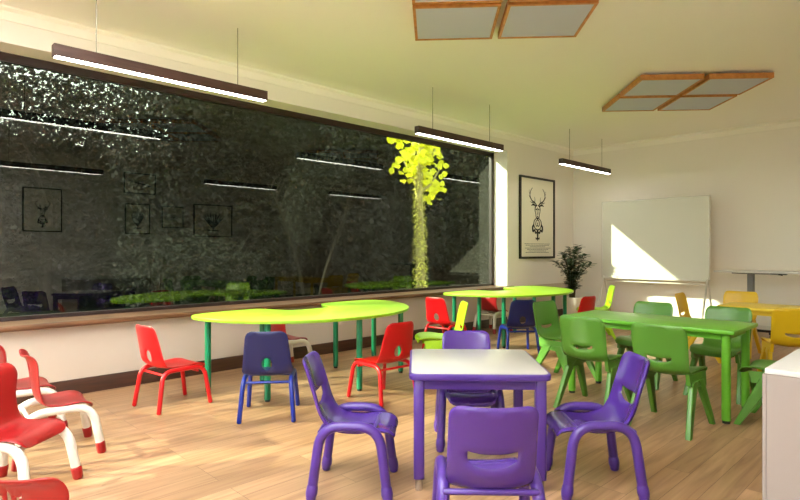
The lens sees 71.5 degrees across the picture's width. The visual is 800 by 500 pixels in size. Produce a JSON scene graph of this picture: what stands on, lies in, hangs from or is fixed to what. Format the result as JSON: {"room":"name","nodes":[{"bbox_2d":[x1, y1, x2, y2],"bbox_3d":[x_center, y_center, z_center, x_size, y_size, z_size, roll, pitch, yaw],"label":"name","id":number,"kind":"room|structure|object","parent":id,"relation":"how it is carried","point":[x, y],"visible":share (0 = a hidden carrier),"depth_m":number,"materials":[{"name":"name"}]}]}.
{"room":"classroom","nodes":[
{"label":"classroom","id":0,"kind":"room"},
{"bbox_2d":[0,19,572,382],"bbox_3d":[-1.803,-0.335,5.729,14.140,3.070,0.330,0,0,-44],"label":"wall","id":1,"kind":"structure","parent":0,"point":[76,352],"depth_m":5.97,"materials":[{"name":"white paint"}]},
{"bbox_2d":[0,51,513,332],"bbox_3d":[-2.165,-0.487,5.291,10.810,2.225,0.410,0,0,-44],"label":"window","id":2,"kind":"structure","parent":1,"relation":"in","point":[123,199],"depth_m":5.69,"materials":[{"name":"black glass"}]},
{"bbox_2d":[0,4,573,155],"bbox_3d":[-1.670,-1.820,5.593,13.840,0.100,0.050,0,0,-44],"label":"trim","id":3,"kind":"structure","parent":1,"relation":"attached to","point":[8,13],"depth_m":5.56,"materials":[{"name":"white paint"}]},
{"bbox_2d":[16,309,562,403],"bbox_3d":[-1.682,1.137,5.605,13.840,0.127,0.018,0,0,-44],"label":"baseboard","id":4,"kind":"structure","parent":1,"relation":"attached to","point":[129,378],"depth_m":5.30,"materials":[{"name":"brown wood"}]},
{"bbox_2d":[519,175,554,258],"bbox_3d":[2.368,-0.550,9.559,1.100,1.390,0.033,0,0,-44],"label":"framed poster","id":5,"kind":"object","parent":1,"relation":"attached to","point":[536,195],"visible":1,"depth_m":9.54,"materials":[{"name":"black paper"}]},
{"bbox_2d":[0,0,799,149],"bbox_3d":[0.215,-1.970,3.668,14.140,0.200,6.100,0,0,-44],"label":"ceiling","id":6,"kind":"structure","parent":0,"point":[539,89],"depth_m":5.26,"materials":[{"name":"white paint"}]},
{"bbox_2d":[52,0,267,101],"bbox_3d":[-1.755,-1.585,4.300,1.620,0.571,0.068,0,0,-44],"label":"pendant light","id":7,"kind":"object","parent":6,"relation":"hanging from","point":[59,51],"visible":1,"depth_m":4.16,"materials":[{"name":"black metal"}]},
{"bbox_2d":[54,55,265,101],"bbox_3d":[-1.755,-1.303,4.300,1.596,0.006,0.056,0,0,-44],"label":"diffuser","id":8,"kind":"object","parent":7,"relation":"attached to","point":[72,58],"depth_m":4.20,"materials":[{"name":"white plastic"}]},
{"bbox_2d":[413,2,500,40],"bbox_3d":[0.436,-1.830,4.410,0.650,0.080,0.650,0,0,3],"label":"ceiling panel","id":9,"kind":"object","parent":6,"relation":"attached to","point":[463,21],"visible":0.79,"depth_m":4.37,"materials":[{"name":"white metal"}]},
{"bbox_2d":[412,0,502,4],"bbox_3d":[0.395,-1.830,3.711,0.650,0.080,0.650,0,0,3],"label":"ceiling panel","id":10,"kind":"object","parent":6,"relation":"attached to","point":[414,2],"visible":1,"depth_m":4.01,"materials":[{"name":"orange wood"}]},
{"bbox_2d":[415,87,503,151],"bbox_3d":[0.764,-1.585,6.766,1.620,0.571,0.068,0,0,-44],"label":"pendant light","id":11,"kind":"object","parent":6,"relation":"hanging from","point":[420,130],"visible":1,"depth_m":6.66,"materials":[{"name":"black metal"}]},
{"bbox_2d":[416,133,500,151],"bbox_3d":[0.764,-1.303,6.766,1.596,0.006,0.056,0,0,-44],"label":"diffuser","id":12,"kind":"object","parent":11,"relation":"attached to","point":[434,135],"depth_m":6.72,"materials":[{"name":"white plastic"}]},
{"bbox_2d":[509,0,574,1],"bbox_3d":[1.094,-1.830,3.670,0.650,0.080,0.650,0,0,3],"label":"ceiling panel","id":13,"kind":"object","parent":6,"relation":"attached to","point":[509,0],"visible":1,"depth_m":3.99,"materials":[{"name":"white wood"}]},
{"bbox_2d":[498,0,598,38],"bbox_3d":[1.135,-1.830,4.369,0.650,0.080,0.650,0,0,3],"label":"ceiling panel","id":14,"kind":"object","parent":6,"relation":"attached to","point":[539,19],"visible":0.94,"depth_m":4.31,"materials":[{"name":"white metal"}]},
{"bbox_2d":[559,129,610,173],"bbox_3d":[3.007,-1.585,8.963,1.620,0.571,0.068,0,0,-44],"label":"pendant light","id":15,"kind":"object","parent":6,"relation":"hanging from","point":[567,162],"visible":1,"depth_m":8.78,"materials":[{"name":"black metal"}]},
{"bbox_2d":[560,164,608,173],"bbox_3d":[3.007,-1.303,8.963,1.596,0.006,0.056,0,0,-44],"label":"diffuser","id":16,"kind":"object","parent":15,"relation":"attached to","point":[580,166],"depth_m":8.96,"materials":[{"name":"white plastic"}]},
{"bbox_2d":[602,93,674,111],"bbox_3d":[2.921,-1.830,6.850,0.650,0.080,0.650,0,0,3],"label":"ceiling panel","id":17,"kind":"object","parent":6,"relation":"attached to","point":[647,103],"visible":0.68,"depth_m":6.81,"materials":[{"name":"white metal"}]},
{"bbox_2d":[620,73,704,96],"bbox_3d":[2.880,-1.830,6.151,0.650,0.080,0.650,0,0,3],"label":"ceiling panel","id":18,"kind":"object","parent":6,"relation":"attached to","point":[644,85],"visible":1,"depth_m":6.04,"materials":[{"name":"white metal"}]},
{"bbox_2d":[657,93,736,110],"bbox_3d":[3.620,-1.830,6.809,0.650,0.080,0.650,0,0,3],"label":"ceiling panel","id":19,"kind":"object","parent":6,"relation":"attached to","point":[679,103],"visible":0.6,"depth_m":6.76,"materials":[{"name":"white metal"}]},
{"bbox_2d":[682,72,773,95],"bbox_3d":[3.579,-1.830,6.110,0.650,0.080,0.650,0,0,3],"label":"ceiling panel","id":20,"kind":"object","parent":6,"relation":"attached to","point":[713,83],"visible":0.94,"depth_m":5.99,"materials":[{"name":"white metal"}]},
{"bbox_2d":[0,316,799,499],"bbox_3d":[0.215,1.250,3.668,14.140,0.100,6.100,0,0,-44],"label":"floor","id":21,"kind":"structure","parent":0,"point":[196,449],"depth_m":3.43,"materials":[{"name":"brown wood"}]},
{"bbox_2d":[0,345,67,427],"bbox_3d":[-2.511,0.897,3.686,0.467,0.620,0.419,0,0,-42],"label":"chair","id":22,"kind":"object","parent":21,"relation":"on","point":[23,389],"visible":0.4,"depth_m":3.64,"materials":[{"name":"red plastic"}]},
{"bbox_2d":[0,477,68,499],"bbox_3d":[-1.016,0.897,1.611,0.419,0.620,0.467,0,0,12],"label":"chair","id":23,"kind":"object","parent":21,"relation":"on","point":[48,488],"visible":1,"depth_m":1.46,"materials":[{"name":"red plastic"}]},
{"bbox_2d":[0,363,82,499],"bbox_3d":[-1.914,0.897,2.750,0.467,0.620,0.419,0,0,4],"label":"chair","id":24,"kind":"object","parent":21,"relation":"on","point":[15,428],"visible":0.98,"depth_m":2.83,"materials":[{"name":"red plastic"}]},
{"bbox_2d":[11,349,105,471],"bbox_3d":[-2.048,0.897,3.299,0.467,0.620,0.419,0,0,-40],"label":"chair","id":25,"kind":"object","parent":21,"relation":"on","point":[68,401],"visible":0.86,"depth_m":3.26,"materials":[{"name":"red plastic"}]},
{"bbox_2d":[132,324,212,414],"bbox_3d":[-1.766,0.879,4.300,0.403,0.639,0.469,0,0,39],"label":"chair","id":26,"kind":"object","parent":21,"relation":"on","point":[147,336],"visible":1,"depth_m":4.18,"materials":[{"name":"red plastic"}]},
{"bbox_2d":[237,331,299,423],"bbox_3d":[-0.946,0.879,4.042,0.403,0.639,0.469,0,0,-6],"label":"chair","id":27,"kind":"object","parent":21,"relation":"on","point":[273,345],"visible":1,"depth_m":3.86,"materials":[{"name":"blue plastic"}]},
{"bbox_2d":[264,308,311,362],"bbox_3d":[-1.167,0.897,5.659,0.419,0.620,0.467,0,0,44],"label":"chair","id":28,"kind":"object","parent":21,"relation":"on","point":[292,340],"visible":0.33,"depth_m":5.61,"materials":[{"name":"red plastic"}]},
{"bbox_2d":[191,300,408,401],"bbox_3d":[-0.676,0.876,5.078,2.153,0.648,1.174,0,0,-44],"label":"table","id":29,"kind":"object","parent":21,"relation":"on","point":[335,312],"visible":0.96,"depth_m":4.75,"materials":[{"name":"yellow plastic"}]},
{"bbox_2d":[302,351,397,499],"bbox_3d":[-0.254,0.870,2.833,0.476,0.665,0.431,0,0,4],"label":"chair","id":30,"kind":"object","parent":21,"relation":"on","point":[342,418],"visible":1,"depth_m":2.80,"materials":[{"name":"purple plastic"}]},
{"bbox_2d":[347,321,413,406],"bbox_3d":[-0.135,0.879,4.482,0.403,0.639,0.469,0,0,-41],"label":"chair","id":31,"kind":"object","parent":21,"relation":"on","point":[400,334],"visible":0.88,"depth_m":4.34,"materials":[{"name":"red plastic"}]},
{"bbox_2d":[415,301,467,348],"bbox_3d":[0.380,0.845,5.215,0.506,0.711,0.427,0,0,-3],"label":"chair","id":32,"kind":"object","parent":21,"relation":"on","point":[432,340],"visible":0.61,"depth_m":5.25,"materials":[{"name":"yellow plastic"}]},
{"bbox_2d":[422,297,466,348],"bbox_3d":[0.550,0.879,6.737,0.403,0.639,0.469,0,0,41],"label":"chair","id":33,"kind":"object","parent":21,"relation":"on","point":[434,305],"visible":0.85,"depth_m":6.59,"materials":[{"name":"red plastic"}]},
{"bbox_2d":[434,330,504,452],"bbox_3d":[0.433,0.870,3.503,0.431,0.665,0.476,0,0,2],"label":"chair","id":34,"kind":"object","parent":21,"relation":"on","point":[451,339],"visible":0.48,"depth_m":3.36,"materials":[{"name":"purple plastic"}]},
{"bbox_2d":[409,349,550,490],"bbox_3d":[0.406,0.905,3.076,0.704,0.590,0.704,0,0,2],"label":"square table","id":35,"kind":"object","parent":21,"relation":"on","point":[516,370],"visible":0.94,"depth_m":2.77,"materials":[{"name":"purple plastic"}]},
{"bbox_2d":[432,406,545,499],"bbox_3d":[0.333,0.870,2.132,0.431,0.665,0.476,0,0,2],"label":"chair","id":36,"kind":"object","parent":21,"relation":"on","point":[484,431],"visible":1,"depth_m":1.97,"materials":[{"name":"purple plastic"}]},
{"bbox_2d":[472,297,512,333],"bbox_3d":[1.370,0.897,8.227,0.467,0.620,0.419,0,0,-44],"label":"chair","id":37,"kind":"object","parent":21,"relation":"on","point":[488,304],"visible":0.73,"depth_m":8.15,"materials":[{"name":"red plastic"}]},
{"bbox_2d":[443,286,573,347],"bbox_3d":[1.648,0.876,7.493,2.153,0.648,1.174,0,0,-44],"label":"table","id":38,"kind":"object","parent":21,"relation":"on","point":[516,292],"visible":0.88,"depth_m":7.22,"materials":[{"name":"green plastic"}]},
{"bbox_2d":[497,300,539,353],"bbox_3d":[1.377,0.879,6.471,0.403,0.639,0.469,0,0,-4],"label":"chair","id":39,"kind":"object","parent":21,"relation":"on","point":[518,308],"visible":0.92,"depth_m":6.29,"materials":[{"name":"blue plastic"}]},
{"bbox_2d":[533,300,594,378],"bbox_3d":[1.518,0.845,5.139,0.427,0.711,0.506,0,0,-38],"label":"chair","id":40,"kind":"object","parent":21,"relation":"on","point":[545,312],"visible":0.58,"depth_m":5.22,"materials":[{"name":"green plastic"}]},
{"bbox_2d":[552,296,595,348],"bbox_3d":[2.174,0.879,6.925,0.403,0.639,0.469,0,0,-35],"label":"chair","id":41,"kind":"object","parent":21,"relation":"on","point":[587,303],"visible":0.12,"depth_m":6.73,"materials":[{"name":"red plastic"}]},
{"bbox_2d":[552,244,596,313],"bbox_3d":[2.895,0.550,9.372,0.718,1.299,0.675,0,0,-44],"label":"potted plant","id":42,"kind":"object","parent":21,"relation":"on","point":[573,301],"visible":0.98,"depth_m":9.33,"materials":[{"name":"green plant"}]},
{"bbox_2d":[553,315,631,407],"bbox_3d":[1.494,0.845,4.263,0.506,0.711,0.427,0,0,-44],"label":"chair","id":43,"kind":"object","parent":21,"relation":"on","point":[580,331],"visible":0.94,"depth_m":4.13,"materials":[{"name":"green plastic"}]},
{"bbox_2d":[576,285,615,339],"bbox_3d":[2.697,0.845,7.680,0.506,0.711,0.427,0,0,11],"label":"chair","id":44,"kind":"object","parent":21,"relation":"on","point":[611,289],"visible":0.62,"depth_m":7.69,"materials":[{"name":"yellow plastic"}]},
{"bbox_2d":[547,351,649,499],"bbox_3d":[1.006,0.870,2.839,0.476,0.665,0.431,0,0,1],"label":"chair","id":45,"kind":"object","parent":21,"relation":"on","point":[578,418],"visible":0.98,"depth_m":2.81,"materials":[{"name":"purple plastic"}]},
{"bbox_2d":[615,301,677,389],"bbox_3d":[2.231,0.845,5.082,0.506,0.711,0.427,0,0,-44],"label":"chair","id":46,"kind":"object","parent":21,"relation":"on","point":[642,307],"visible":0.31,"depth_m":5.15,"materials":[{"name":"green plastic"}]},
{"bbox_2d":[597,195,711,318],"bbox_3d":[4.057,0.185,8.935,0.628,2.025,1.690,0,0,-44],"label":"whiteboard","id":47,"kind":"object","parent":21,"relation":"on","point":[668,238],"visible":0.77,"depth_m":8.85,"materials":[{"name":"white plastic"}]},
{"bbox_2d":[603,277,705,281],"bbox_3d":[4.026,0.471,8.904,0.063,0.010,1.590,0,0,-44],"label":"tray","id":48,"kind":"object","parent":47,"relation":"on","point":[604,278],"depth_m":8.80,"materials":[{"name":"white metal"}]},
{"bbox_2d":[566,310,757,423],"bbox_3d":[2.026,0.875,4.434,0.620,0.650,1.300,0,0,-44],"label":"table","id":49,"kind":"object","parent":21,"relation":"on","point":[725,330],"visible":0.62,"depth_m":4.16,"materials":[{"name":"green plastic"}]},
{"bbox_2d":[629,322,715,440],"bbox_3d":[1.857,0.845,3.820,0.506,0.711,0.427,0,0,-44],"label":"chair","id":50,"kind":"object","parent":21,"relation":"on","point":[659,341],"visible":0.87,"depth_m":3.66,"materials":[{"name":"green plastic"}]},
{"bbox_2d":[675,292,720,363],"bbox_3d":[3.360,0.845,6.188,0.506,0.711,0.427,0,0,43],"label":"chair","id":51,"kind":"object","parent":21,"relation":"on","point":[681,299],"visible":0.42,"depth_m":6.38,"materials":[{"name":"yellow plastic"}]},
{"bbox_2d":[683,306,755,404],"bbox_3d":[2.672,0.845,4.632,0.506,0.711,0.427,0,0,-44],"label":"chair","id":52,"kind":"object","parent":21,"relation":"on","point":[709,347],"visible":0.62,"depth_m":4.68,"materials":[{"name":"green plastic"}]},
{"bbox_2d":[723,291,761,358],"bbox_3d":[3.886,0.845,6.437,0.506,0.711,0.427,0,0,-44],"label":"chair","id":53,"kind":"object","parent":21,"relation":"on","point":[729,296],"visible":0.26,"depth_m":6.53,"materials":[{"name":"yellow plastic"}]},
{"bbox_2d":[733,359,776,424],"bbox_3d":[2.628,0.845,3.805,0.427,0.711,0.506,0,0,-44],"label":"chair","id":54,"kind":"object","parent":21,"relation":"on","point":[753,403],"visible":0.46,"depth_m":3.79,"materials":[{"name":"green plastic"}]},
{"bbox_2d":[714,270,799,338],"bbox_3d":[5.049,0.745,7.736,0.560,0.906,1.090,0,0,-44],"label":"desk","id":55,"kind":"object","parent":21,"relation":"on","point":[750,273],"visible":0.45,"depth_m":7.75,"materials":[{"name":"grey metal"}]},
{"bbox_2d":[717,302,799,315],"bbox_3d":[4.032,0.890,5.516,0.600,0.620,1.450,0,0,-44],"label":"table","id":56,"kind":"object","parent":21,"relation":"on","point":[761,309],"visible":0.34,"depth_m":5.70,"materials":[{"name":"yellow plastic"}]},
{"bbox_2d":[757,308,799,371],"bbox_3d":[3.417,0.845,4.872,0.427,0.711,0.506,0,0,22],"label":"chair","id":57,"kind":"object","parent":21,"relation":"on","point":[783,320],"visible":0.9,"depth_m":4.72,"materials":[{"name":"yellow plastic"}]},
{"bbox_2d":[762,348,799,499],"bbox_3d":[2.252,0.839,2.321,1.205,0.722,1.006,0,0,-44],"label":"base cabinet","id":58,"kind":"object","parent":21,"relation":"on","point":[781,379],"visible":1,"depth_m":2.22,"materials":[{"name":"grey paint"}]},
{"bbox_2d":[573,126,799,325],"bbox_3d":[5.276,-0.335,8.498,0.150,3.070,5.620,0,0,-44],"label":"wall","id":59,"kind":"structure","parent":0,"point":[751,181],"depth_m":8.70,"materials":[{"name":"white paint"}]},
{"bbox_2d":[573,119,799,155],"bbox_3d":[5.205,-1.820,8.428,0.050,0.100,5.620,0,0,-44],"label":"trim","id":60,"kind":"structure","parent":59,"relation":"attached to","point":[795,122],"depth_m":8.92,"materials":[{"name":"white paint"}]},
{"bbox_2d":[756,325,770,329],"bbox_3d":[5.218,1.162,8.441,0.013,0.076,5.620,0,0,-44],"label":"baseboard","id":61,"kind":"structure","parent":59,"relation":"attached to","point":[761,327],"depth_m":8.24,"materials":[{"name":"white wood"}]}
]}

